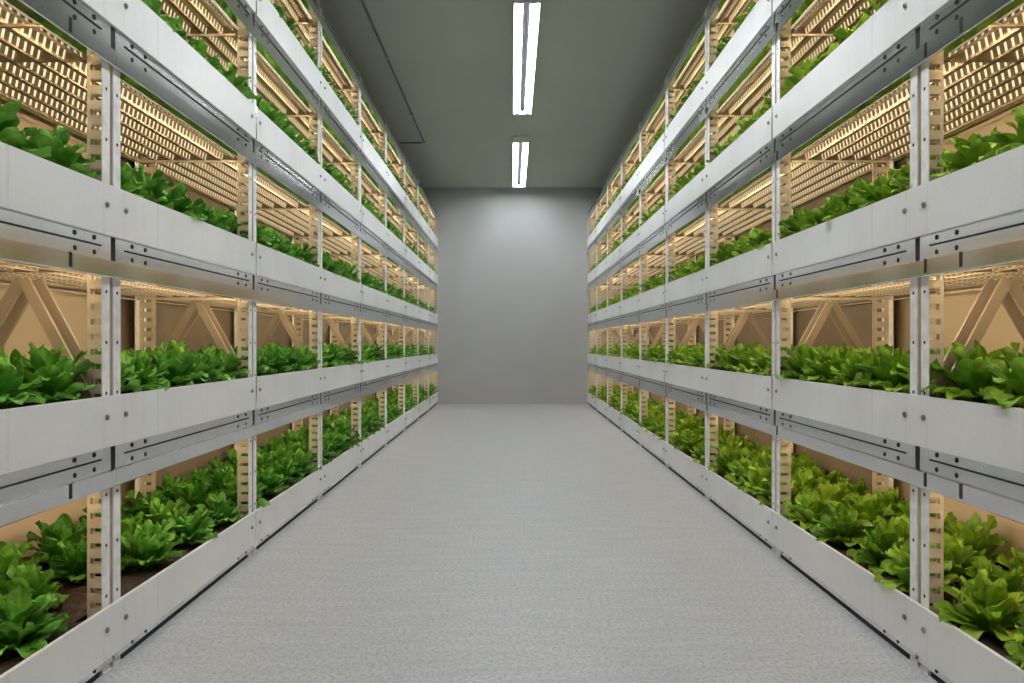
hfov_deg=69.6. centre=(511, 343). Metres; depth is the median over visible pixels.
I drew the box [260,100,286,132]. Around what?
lettuce
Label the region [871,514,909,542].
lettuce
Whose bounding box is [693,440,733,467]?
lettuce
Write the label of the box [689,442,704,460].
lettuce
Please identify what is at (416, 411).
tray
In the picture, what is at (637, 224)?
lettuce
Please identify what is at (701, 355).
lettuce
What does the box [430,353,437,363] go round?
tray
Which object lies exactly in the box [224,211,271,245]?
lettuce
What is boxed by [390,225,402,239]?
lettuce
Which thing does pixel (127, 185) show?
lettuce
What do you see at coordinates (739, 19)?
lettuce
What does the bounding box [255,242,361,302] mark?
tray
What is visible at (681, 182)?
lettuce
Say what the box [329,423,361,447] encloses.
lettuce
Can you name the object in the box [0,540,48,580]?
lettuce
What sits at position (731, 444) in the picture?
lettuce
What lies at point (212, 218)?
lettuce
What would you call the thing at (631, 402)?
lettuce
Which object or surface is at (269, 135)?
tray
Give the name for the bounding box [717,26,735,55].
lettuce
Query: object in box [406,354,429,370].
tray
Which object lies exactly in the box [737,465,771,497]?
lettuce
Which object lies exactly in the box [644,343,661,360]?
lettuce
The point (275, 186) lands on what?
storage rack
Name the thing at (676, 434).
lettuce
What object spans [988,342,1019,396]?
lettuce
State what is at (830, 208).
lettuce
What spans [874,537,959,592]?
lettuce
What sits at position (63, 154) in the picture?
lettuce
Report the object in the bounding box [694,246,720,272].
lettuce
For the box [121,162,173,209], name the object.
lettuce
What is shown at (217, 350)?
lettuce
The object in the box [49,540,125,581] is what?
lettuce
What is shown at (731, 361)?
lettuce
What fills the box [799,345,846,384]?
lettuce
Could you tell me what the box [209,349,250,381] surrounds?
lettuce
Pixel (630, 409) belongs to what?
lettuce
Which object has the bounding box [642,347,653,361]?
lettuce
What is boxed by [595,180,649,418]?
storage rack
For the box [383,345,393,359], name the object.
lettuce
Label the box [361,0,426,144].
conduit
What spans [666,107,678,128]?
lettuce
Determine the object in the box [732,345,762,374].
lettuce
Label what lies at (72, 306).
wall
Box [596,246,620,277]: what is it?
tray
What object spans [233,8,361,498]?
storage rack
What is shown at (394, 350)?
lettuce
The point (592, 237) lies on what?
tray
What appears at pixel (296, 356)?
lettuce
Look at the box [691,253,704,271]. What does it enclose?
lettuce
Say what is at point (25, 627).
lettuce
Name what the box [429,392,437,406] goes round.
tray
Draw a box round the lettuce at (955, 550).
[932,532,991,577]
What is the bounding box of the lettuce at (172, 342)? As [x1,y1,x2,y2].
[153,339,186,357]
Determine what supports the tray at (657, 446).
on the storage rack at (654, 182)
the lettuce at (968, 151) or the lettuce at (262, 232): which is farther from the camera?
the lettuce at (262, 232)
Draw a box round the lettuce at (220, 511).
[193,491,242,527]
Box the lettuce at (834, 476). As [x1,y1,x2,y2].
[811,465,849,484]
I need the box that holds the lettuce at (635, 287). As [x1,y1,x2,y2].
[630,286,638,295]
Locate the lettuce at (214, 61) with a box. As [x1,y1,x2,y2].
[191,39,226,78]
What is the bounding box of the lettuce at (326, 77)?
[321,64,331,82]
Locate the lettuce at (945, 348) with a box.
[944,347,987,356]
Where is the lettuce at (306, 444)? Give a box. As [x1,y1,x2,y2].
[294,438,332,463]
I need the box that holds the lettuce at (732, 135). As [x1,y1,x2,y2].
[720,133,738,152]
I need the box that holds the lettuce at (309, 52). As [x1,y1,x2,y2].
[303,44,322,70]
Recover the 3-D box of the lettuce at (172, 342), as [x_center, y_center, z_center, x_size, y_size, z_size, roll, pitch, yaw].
[-1.457,0.080,3.169,0.275,0.197,0.249,0,0,-1]
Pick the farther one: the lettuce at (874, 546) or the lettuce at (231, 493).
the lettuce at (231, 493)
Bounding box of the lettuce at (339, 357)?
[336,346,352,365]
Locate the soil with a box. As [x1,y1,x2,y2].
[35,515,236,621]
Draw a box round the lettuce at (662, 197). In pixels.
[654,194,669,211]
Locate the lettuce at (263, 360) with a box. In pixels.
[256,346,276,376]
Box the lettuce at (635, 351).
[630,345,649,359]
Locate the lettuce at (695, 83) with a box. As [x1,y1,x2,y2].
[688,72,704,90]
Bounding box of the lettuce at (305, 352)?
[294,346,320,370]
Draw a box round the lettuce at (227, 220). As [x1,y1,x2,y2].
[209,207,247,237]
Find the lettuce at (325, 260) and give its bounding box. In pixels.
[322,252,342,273]
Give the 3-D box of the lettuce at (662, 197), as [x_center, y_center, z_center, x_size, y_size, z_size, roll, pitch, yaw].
[1.330,-1.165,6.182,0.275,0.181,0.266,0,0,-26]
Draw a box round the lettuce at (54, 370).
[8,341,95,404]
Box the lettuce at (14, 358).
[0,347,31,403]
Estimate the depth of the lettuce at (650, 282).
6.86 m
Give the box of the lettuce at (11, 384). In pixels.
[0,353,45,409]
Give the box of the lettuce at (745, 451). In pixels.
[738,447,759,460]
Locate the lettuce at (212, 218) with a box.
[188,199,229,229]
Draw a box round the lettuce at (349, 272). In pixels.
[338,262,360,282]
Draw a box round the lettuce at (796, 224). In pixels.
[777,207,817,237]
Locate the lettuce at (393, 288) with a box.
[387,282,394,294]
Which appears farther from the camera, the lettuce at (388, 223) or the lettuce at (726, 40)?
the lettuce at (388, 223)
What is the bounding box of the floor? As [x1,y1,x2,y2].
[93,404,937,682]
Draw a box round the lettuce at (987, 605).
[933,568,1023,644]
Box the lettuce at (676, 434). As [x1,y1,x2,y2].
[669,428,695,446]
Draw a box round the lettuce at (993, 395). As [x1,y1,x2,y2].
[979,346,1023,408]
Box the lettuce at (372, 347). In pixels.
[362,346,380,361]
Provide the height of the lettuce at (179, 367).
0.173 m
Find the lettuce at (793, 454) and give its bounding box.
[780,448,795,456]
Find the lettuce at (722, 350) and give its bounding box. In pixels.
[707,344,733,371]
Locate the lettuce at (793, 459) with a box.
[766,457,804,474]
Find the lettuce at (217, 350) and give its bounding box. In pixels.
[208,342,218,353]
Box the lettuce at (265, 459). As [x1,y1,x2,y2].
[256,451,272,467]
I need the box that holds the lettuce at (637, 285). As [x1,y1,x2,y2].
[634,280,649,294]
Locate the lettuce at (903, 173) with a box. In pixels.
[889,149,955,192]
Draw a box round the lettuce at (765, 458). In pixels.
[748,451,771,467]
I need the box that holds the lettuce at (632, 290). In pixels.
[627,282,638,296]
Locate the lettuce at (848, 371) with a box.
[828,350,879,388]
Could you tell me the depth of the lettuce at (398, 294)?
7.83 m
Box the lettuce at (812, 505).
[780,487,839,529]
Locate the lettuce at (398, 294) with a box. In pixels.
[391,287,401,299]
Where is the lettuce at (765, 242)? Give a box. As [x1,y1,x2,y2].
[755,227,791,248]
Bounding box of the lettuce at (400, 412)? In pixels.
[387,404,403,415]
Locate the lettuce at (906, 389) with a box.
[885,349,935,394]
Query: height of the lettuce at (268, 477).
0.162 m
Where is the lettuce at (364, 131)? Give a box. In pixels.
[361,126,370,139]
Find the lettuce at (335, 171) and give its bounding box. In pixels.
[330,164,348,188]
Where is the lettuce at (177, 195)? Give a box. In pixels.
[156,181,207,221]
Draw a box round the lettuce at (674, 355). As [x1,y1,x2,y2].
[666,345,684,364]
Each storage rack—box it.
[0,0,116,682]
[0,0,256,666]
[142,0,322,552]
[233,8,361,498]
[291,78,387,465]
[329,123,405,444]
[356,156,419,430]
[376,179,429,418]
[391,198,437,409]
[587,199,633,410]
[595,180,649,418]
[606,156,669,429]
[620,123,696,444]
[638,78,735,466]
[664,8,793,498]
[704,0,885,552]
[772,0,1023,666]
[914,0,1023,682]
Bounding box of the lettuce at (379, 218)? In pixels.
[373,211,384,224]
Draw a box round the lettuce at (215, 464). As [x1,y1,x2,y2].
[202,456,230,474]
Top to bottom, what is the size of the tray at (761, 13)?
0.150 m
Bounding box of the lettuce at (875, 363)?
[872,350,895,380]
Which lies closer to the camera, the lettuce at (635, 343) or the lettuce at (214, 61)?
the lettuce at (214, 61)
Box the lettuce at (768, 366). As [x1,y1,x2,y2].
[759,344,797,376]
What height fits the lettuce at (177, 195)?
0.170 m
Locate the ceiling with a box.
[315,0,711,186]
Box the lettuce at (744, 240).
[732,227,768,256]
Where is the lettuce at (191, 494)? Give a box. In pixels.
[165,479,217,515]
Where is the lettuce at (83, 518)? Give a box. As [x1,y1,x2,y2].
[73,499,135,543]
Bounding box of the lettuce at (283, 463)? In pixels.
[263,455,302,485]
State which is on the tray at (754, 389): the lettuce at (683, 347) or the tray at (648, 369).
the lettuce at (683, 347)
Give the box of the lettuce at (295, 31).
[291,29,301,45]
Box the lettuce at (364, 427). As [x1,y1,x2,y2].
[337,422,368,440]
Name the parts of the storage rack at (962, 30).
post, rail, light panel, light panel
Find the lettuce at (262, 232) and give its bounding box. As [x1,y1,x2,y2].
[256,224,279,251]
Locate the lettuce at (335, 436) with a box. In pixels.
[326,428,352,453]
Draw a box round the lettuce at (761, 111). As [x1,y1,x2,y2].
[748,100,771,127]
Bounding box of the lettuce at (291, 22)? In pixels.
[270,1,295,30]
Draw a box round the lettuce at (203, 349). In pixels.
[191,346,205,355]
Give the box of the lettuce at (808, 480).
[791,467,829,493]
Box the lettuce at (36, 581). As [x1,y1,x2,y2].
[0,562,69,610]
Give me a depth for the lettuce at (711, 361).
4.71 m
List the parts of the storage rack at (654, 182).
post, rail, light panel, post, light panel, light panel, light panel, post, post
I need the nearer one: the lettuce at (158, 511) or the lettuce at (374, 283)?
the lettuce at (158, 511)
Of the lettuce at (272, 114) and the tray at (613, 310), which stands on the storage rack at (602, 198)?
the tray at (613, 310)
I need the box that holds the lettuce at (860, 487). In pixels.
[839,477,871,504]
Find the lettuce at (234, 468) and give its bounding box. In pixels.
[225,460,260,474]
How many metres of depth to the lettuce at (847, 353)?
3.17 m
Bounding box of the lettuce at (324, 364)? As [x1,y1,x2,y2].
[304,344,327,367]
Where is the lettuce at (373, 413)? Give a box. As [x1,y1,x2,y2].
[361,410,384,427]
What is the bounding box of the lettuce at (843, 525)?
[809,503,873,546]
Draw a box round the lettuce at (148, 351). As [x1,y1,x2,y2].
[128,347,157,364]
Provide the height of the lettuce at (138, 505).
0.172 m
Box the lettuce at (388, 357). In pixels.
[375,344,389,358]
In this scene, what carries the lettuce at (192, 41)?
on the tray at (133, 19)
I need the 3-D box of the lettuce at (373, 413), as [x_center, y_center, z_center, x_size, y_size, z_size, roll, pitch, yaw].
[-1.312,0.715,6.848,0.249,0.186,0.257,0,0,-26]
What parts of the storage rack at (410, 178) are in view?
post, light panel, light panel, light panel, light panel, post, post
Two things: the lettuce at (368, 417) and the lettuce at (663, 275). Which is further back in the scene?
the lettuce at (368, 417)
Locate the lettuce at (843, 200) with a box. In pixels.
[822,177,873,221]
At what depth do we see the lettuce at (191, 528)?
2.92 m
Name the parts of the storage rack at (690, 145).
post, rail, light panel, post, light panel, light panel, post, light panel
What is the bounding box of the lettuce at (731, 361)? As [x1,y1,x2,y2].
[719,343,751,371]
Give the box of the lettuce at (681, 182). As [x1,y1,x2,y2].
[670,176,686,196]
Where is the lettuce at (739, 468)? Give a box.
[724,457,759,486]
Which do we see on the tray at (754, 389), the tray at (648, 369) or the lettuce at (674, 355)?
the lettuce at (674, 355)
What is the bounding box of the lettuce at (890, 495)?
[857,486,908,519]
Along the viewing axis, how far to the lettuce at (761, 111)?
3.73 m
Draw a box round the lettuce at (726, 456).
[708,445,751,476]
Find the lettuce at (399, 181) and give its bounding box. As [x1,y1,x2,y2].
[398,177,406,190]
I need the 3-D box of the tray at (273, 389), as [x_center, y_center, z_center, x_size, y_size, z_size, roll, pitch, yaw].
[-1.448,0.230,4.604,0.539,0.150,2.401,0,0,0]
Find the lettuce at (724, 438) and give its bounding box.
[710,433,727,444]
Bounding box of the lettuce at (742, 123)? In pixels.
[731,109,760,142]
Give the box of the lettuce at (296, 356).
[280,345,309,372]
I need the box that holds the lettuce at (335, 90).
[329,81,339,95]
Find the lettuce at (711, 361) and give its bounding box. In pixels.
[699,352,721,369]
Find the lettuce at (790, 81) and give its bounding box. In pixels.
[780,57,817,97]
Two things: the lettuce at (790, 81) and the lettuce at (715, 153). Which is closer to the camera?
the lettuce at (790, 81)
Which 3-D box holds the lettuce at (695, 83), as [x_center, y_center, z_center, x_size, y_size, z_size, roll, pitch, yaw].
[1.311,-1.740,4.958,0.228,0.172,0.243,0,0,-5]
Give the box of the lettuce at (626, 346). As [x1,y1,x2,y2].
[622,345,630,357]
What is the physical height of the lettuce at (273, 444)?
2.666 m
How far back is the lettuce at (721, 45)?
4.47 m
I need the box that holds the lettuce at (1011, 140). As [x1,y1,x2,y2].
[978,107,1023,161]
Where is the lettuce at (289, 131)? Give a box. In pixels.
[276,110,298,143]
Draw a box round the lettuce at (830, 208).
[800,197,841,230]
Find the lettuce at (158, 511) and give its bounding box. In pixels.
[135,496,189,525]
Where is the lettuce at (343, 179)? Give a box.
[338,172,352,193]
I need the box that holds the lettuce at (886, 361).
[852,344,909,392]
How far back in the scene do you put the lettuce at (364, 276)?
6.12 m
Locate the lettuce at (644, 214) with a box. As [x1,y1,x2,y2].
[640,209,651,226]
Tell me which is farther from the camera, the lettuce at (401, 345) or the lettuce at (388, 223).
the lettuce at (401, 345)
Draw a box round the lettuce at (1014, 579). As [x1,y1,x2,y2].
[959,555,1023,602]
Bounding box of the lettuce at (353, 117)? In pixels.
[344,105,358,124]
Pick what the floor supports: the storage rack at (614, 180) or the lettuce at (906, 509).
the storage rack at (614, 180)
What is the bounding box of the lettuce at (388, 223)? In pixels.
[383,219,395,233]
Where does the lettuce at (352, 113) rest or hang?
on the tray at (266, 13)
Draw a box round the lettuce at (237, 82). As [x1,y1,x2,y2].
[215,62,257,99]
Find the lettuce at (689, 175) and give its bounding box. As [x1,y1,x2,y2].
[684,166,696,183]
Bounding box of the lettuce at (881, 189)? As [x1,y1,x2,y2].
[849,169,909,208]
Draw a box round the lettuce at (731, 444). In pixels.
[719,435,748,450]
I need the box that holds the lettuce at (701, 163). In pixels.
[698,148,719,172]
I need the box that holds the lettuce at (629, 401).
[619,400,636,411]
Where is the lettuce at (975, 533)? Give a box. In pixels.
[933,511,1012,563]
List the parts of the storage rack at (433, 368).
light panel, light panel, light panel, post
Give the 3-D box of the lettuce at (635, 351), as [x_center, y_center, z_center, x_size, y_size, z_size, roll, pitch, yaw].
[1.311,0.091,7.380,0.238,0.176,0.263,0,0,29]
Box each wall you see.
[0,98,134,562]
[405,187,619,403]
[894,101,1023,563]
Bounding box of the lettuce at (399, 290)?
[398,288,406,299]
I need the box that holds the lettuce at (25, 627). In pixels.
[0,582,69,658]
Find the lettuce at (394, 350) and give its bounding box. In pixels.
[387,344,399,358]
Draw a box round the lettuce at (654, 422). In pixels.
[644,415,669,432]
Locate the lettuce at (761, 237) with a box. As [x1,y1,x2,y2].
[746,227,771,251]
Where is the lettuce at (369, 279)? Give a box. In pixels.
[361,272,377,287]
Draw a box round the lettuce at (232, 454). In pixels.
[223,448,260,465]
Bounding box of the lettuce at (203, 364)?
[179,345,230,384]
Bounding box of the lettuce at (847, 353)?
[838,346,873,359]
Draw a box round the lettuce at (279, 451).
[269,446,292,461]
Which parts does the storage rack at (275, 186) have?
post, light panel, light panel, post, light panel, post, rail, light panel, post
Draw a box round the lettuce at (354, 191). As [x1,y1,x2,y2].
[347,185,357,200]
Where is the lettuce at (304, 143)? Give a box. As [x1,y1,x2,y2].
[297,138,320,164]
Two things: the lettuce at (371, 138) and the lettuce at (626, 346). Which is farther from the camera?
the lettuce at (626, 346)
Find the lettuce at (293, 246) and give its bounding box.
[281,243,303,259]
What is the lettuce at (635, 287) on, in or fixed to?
on the tray at (653, 297)
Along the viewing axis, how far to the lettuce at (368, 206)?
6.41 m
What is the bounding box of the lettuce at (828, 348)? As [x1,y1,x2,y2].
[818,342,846,358]
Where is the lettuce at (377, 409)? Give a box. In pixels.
[371,409,388,423]
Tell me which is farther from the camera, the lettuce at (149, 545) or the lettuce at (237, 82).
the lettuce at (237, 82)
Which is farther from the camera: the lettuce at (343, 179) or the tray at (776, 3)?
the lettuce at (343, 179)
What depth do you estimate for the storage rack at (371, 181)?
6.54 m
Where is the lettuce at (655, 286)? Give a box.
[654,269,664,288]
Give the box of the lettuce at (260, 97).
[256,91,267,112]
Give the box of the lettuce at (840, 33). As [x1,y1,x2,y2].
[823,13,869,55]
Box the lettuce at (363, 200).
[357,193,373,211]
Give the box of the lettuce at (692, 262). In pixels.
[680,255,702,276]
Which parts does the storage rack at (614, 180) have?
post, post, light panel, light panel, light panel, light panel, post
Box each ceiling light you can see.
[513,0,540,113]
[513,136,528,187]
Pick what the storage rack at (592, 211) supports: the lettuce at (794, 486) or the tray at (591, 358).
the tray at (591, 358)
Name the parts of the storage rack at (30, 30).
light panel, light panel, rail, post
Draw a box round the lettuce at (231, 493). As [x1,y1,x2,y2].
[215,473,269,513]
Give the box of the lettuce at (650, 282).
[638,278,655,292]
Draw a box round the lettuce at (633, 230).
[627,226,634,236]
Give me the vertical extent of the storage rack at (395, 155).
3.075 m
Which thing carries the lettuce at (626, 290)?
on the tray at (653, 297)
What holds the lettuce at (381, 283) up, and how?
on the tray at (370, 296)
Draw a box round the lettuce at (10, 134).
[0,100,50,157]
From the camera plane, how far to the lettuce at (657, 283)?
6.40 m
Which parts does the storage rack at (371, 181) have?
post, post, light panel, light panel, light panel, post, light panel, rail, post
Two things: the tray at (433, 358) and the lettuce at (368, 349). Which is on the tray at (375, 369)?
the lettuce at (368, 349)
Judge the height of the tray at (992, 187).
0.150 m
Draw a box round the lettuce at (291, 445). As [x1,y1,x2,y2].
[272,440,303,456]
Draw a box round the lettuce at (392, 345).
[388,343,402,358]
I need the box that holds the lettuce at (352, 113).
[340,96,354,116]
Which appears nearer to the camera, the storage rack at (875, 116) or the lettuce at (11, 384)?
the lettuce at (11, 384)
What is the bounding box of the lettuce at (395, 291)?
[387,283,399,297]
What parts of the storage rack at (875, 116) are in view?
post, light panel, rail, post, light panel, light panel, post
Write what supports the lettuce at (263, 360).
on the tray at (273, 389)
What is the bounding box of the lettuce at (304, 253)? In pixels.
[295,243,318,266]
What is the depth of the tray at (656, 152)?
6.70 m
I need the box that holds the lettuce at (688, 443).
[674,432,704,454]
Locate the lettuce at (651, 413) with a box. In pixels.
[638,410,661,428]
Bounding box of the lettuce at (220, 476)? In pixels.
[199,467,236,496]
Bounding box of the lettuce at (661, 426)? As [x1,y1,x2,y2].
[651,418,664,435]
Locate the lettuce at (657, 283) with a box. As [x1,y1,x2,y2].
[650,273,663,288]
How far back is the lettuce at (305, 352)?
4.46 m
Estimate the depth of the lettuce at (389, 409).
7.75 m
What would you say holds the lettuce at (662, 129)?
on the tray at (656, 152)
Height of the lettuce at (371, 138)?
0.188 m
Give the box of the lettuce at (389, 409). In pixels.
[387,407,398,418]
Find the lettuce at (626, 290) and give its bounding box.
[625,285,634,298]
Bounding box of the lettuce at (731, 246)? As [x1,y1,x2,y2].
[723,235,746,260]
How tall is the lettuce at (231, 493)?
0.188 m
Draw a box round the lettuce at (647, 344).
[635,344,649,360]
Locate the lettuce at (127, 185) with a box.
[91,154,143,197]
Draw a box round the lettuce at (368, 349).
[357,347,374,362]
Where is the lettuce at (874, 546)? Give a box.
[846,522,905,574]
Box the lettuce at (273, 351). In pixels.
[263,342,294,374]
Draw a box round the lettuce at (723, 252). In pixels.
[710,243,733,265]
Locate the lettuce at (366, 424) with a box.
[349,419,374,435]
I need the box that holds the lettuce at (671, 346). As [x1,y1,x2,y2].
[661,345,676,361]
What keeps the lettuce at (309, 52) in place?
on the tray at (266, 13)
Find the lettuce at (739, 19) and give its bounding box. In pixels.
[734,6,752,30]
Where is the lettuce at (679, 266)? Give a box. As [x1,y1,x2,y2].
[668,264,683,279]
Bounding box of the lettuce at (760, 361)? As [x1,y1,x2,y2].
[744,346,771,376]
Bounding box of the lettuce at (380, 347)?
[370,345,387,360]
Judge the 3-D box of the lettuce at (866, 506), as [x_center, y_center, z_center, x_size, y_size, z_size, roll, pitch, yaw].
[1.484,0.714,3.091,0.247,0.187,0.254,0,0,-12]
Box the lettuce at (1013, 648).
[1003,618,1023,669]
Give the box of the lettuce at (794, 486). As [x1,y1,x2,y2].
[757,475,801,505]
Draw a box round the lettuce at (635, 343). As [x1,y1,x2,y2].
[624,342,638,358]
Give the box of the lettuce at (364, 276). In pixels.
[353,272,370,287]
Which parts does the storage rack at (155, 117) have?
post, light panel, light panel, post, rail, light panel, post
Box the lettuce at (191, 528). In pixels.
[165,506,217,545]
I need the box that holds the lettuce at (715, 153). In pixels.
[706,141,729,162]
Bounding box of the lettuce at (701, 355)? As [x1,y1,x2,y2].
[688,346,718,368]
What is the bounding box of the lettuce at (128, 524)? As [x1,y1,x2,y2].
[99,511,142,556]
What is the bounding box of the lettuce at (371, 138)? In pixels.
[366,133,379,151]
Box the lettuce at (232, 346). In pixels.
[216,345,269,370]
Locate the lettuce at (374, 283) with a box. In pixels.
[371,277,382,289]
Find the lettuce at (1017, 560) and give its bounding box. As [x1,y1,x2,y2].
[997,546,1023,582]
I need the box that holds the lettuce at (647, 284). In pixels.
[644,278,657,291]
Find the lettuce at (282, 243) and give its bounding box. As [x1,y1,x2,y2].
[266,227,293,256]
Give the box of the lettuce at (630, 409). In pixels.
[626,403,643,417]
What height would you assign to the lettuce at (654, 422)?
0.170 m
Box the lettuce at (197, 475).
[180,466,212,493]
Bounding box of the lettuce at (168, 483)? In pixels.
[147,472,192,509]
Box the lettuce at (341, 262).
[330,258,351,278]
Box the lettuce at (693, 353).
[682,343,703,367]
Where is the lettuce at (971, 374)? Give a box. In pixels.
[919,339,1021,403]
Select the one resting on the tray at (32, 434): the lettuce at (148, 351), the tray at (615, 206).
the lettuce at (148, 351)
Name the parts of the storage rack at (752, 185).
post, light panel, rail, light panel, post, post, light panel, light panel, post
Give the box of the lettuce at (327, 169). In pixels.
[323,161,336,180]
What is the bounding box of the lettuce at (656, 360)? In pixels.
[653,346,664,362]
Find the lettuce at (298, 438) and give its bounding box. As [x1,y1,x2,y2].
[293,432,314,443]
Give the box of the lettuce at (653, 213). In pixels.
[651,201,663,215]
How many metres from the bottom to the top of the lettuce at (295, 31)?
0.165 m
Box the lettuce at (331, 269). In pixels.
[328,259,342,275]
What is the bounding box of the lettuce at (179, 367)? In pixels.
[149,345,208,387]
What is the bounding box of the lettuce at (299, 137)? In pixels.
[288,126,307,152]
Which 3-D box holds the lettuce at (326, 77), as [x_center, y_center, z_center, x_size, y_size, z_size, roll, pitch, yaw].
[-1.296,-1.736,4.712,0.276,0.165,0.266,0,0,33]
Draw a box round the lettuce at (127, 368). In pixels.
[69,349,140,391]
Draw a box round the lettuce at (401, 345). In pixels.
[395,344,405,358]
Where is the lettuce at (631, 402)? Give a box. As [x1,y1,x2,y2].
[620,401,642,414]
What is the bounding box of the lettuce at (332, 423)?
[322,419,345,430]
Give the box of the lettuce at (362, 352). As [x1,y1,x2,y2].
[350,346,368,362]
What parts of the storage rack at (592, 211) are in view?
post, post, light panel, light panel, light panel, post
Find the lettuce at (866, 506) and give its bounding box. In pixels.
[836,491,893,534]
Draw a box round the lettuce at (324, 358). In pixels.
[316,346,337,368]
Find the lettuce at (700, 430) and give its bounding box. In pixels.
[689,426,704,437]
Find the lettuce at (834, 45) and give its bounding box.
[801,42,837,78]
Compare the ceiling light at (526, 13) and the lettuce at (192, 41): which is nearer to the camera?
the lettuce at (192, 41)
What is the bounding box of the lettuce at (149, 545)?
[121,519,186,569]
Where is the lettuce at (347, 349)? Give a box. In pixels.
[334,344,363,364]
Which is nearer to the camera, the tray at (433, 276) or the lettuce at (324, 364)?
the lettuce at (324, 364)
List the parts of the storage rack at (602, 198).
post, post, light panel, light panel, light panel, post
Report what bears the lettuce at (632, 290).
on the tray at (653, 297)
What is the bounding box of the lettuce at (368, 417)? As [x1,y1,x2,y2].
[353,414,380,432]
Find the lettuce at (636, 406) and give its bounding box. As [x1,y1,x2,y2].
[630,404,651,420]
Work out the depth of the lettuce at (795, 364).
3.25 m
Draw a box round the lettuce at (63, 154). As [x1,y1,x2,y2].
[13,125,96,178]
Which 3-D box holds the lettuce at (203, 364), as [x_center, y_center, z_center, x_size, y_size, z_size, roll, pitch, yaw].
[-1.310,0.091,3.048,0.261,0.169,0.258,0,0,10]
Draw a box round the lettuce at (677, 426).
[658,421,683,439]
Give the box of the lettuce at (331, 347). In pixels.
[317,342,345,367]
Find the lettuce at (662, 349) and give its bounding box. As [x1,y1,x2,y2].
[650,345,664,362]
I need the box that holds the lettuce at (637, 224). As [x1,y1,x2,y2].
[631,221,638,233]
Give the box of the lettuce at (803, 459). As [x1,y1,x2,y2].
[791,451,826,474]
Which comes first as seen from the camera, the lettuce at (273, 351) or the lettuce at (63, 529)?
the lettuce at (63, 529)
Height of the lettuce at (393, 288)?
0.177 m
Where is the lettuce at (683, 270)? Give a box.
[674,263,691,279]
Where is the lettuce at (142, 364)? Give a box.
[121,350,170,392]
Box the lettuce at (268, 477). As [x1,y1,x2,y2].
[256,466,288,498]
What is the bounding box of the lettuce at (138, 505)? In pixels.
[121,489,173,522]
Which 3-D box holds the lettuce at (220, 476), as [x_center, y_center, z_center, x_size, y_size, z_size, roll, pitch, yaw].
[-1.455,0.710,3.703,0.260,0.195,0.252,0,0,24]
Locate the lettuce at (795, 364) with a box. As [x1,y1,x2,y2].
[776,343,818,381]
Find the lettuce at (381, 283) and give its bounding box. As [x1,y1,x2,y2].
[375,276,387,293]
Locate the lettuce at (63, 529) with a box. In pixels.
[19,513,100,567]
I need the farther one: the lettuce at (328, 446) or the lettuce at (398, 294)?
the lettuce at (398, 294)
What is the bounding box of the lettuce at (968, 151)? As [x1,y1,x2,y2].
[931,132,1005,180]
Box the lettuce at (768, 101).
[760,87,792,116]
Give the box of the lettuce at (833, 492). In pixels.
[809,481,857,512]
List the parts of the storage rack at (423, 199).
post, light panel, light panel, light panel, post, post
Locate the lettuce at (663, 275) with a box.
[658,267,678,284]
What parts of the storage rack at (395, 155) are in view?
post, post, light panel, light panel, light panel, light panel, post, post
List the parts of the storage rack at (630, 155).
post, light panel, post, light panel, light panel, light panel, post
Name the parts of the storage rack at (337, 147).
post, light panel, light panel, post, light panel, light panel, rail, post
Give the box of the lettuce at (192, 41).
[170,17,200,53]
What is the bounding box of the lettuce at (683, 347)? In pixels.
[673,344,701,365]
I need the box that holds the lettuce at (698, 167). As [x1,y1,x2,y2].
[687,162,704,182]
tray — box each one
[0,142,254,274]
[0,377,254,474]
[0,512,254,682]
[79,0,255,138]
[243,442,361,543]
[244,0,254,12]
[254,0,361,149]
[255,106,361,222]
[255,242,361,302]
[255,363,361,408]
[357,413,405,459]
[361,132,405,205]
[361,205,405,257]
[362,285,405,314]
[362,357,405,381]
[405,194,429,236]
[405,246,429,277]
[405,398,429,425]
[406,302,429,320]
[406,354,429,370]
[429,228,437,247]
[429,311,437,323]
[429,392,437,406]
[430,268,437,283]
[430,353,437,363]
[587,227,595,247]
[587,267,595,283]
[587,311,595,323]
[587,353,595,364]
[587,392,595,407]
[596,194,620,236]
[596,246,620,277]
[596,302,619,320]
[596,354,619,370]
[596,398,620,425]
[620,131,664,205]
[620,204,665,257]
[620,284,664,314]
[620,357,664,381]
[620,415,675,460]
[665,0,773,149]
[665,106,772,222]
[665,242,772,302]
[665,363,772,408]
[665,442,795,543]
[773,0,784,12]
[773,0,951,138]
[773,145,1023,274]
[773,377,1023,472]
[773,512,1023,682]
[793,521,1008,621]
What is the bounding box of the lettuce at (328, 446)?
[303,434,339,458]
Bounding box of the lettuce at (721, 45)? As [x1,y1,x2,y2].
[709,42,725,65]
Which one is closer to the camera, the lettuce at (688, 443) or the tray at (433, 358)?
the lettuce at (688, 443)
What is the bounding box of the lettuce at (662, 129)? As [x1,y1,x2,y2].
[653,127,664,144]
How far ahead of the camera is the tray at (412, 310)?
9.24 m
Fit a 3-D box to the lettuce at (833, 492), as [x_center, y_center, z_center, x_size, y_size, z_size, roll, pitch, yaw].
[1.482,0.721,3.393,0.242,0.174,0.257,0,0,-9]
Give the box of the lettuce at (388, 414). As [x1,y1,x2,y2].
[381,407,395,420]
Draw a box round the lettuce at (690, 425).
[678,419,702,430]
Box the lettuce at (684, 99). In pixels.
[678,87,693,107]
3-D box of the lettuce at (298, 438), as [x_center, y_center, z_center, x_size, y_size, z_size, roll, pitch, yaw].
[-1.458,0.715,5.200,0.236,0.186,0.252,0,0,41]
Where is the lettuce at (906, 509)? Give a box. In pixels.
[894,500,956,535]
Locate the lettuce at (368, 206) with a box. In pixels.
[366,199,378,217]
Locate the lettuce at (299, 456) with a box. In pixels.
[282,447,321,475]
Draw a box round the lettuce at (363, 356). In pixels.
[361,347,369,361]
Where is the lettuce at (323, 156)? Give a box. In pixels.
[312,154,326,169]

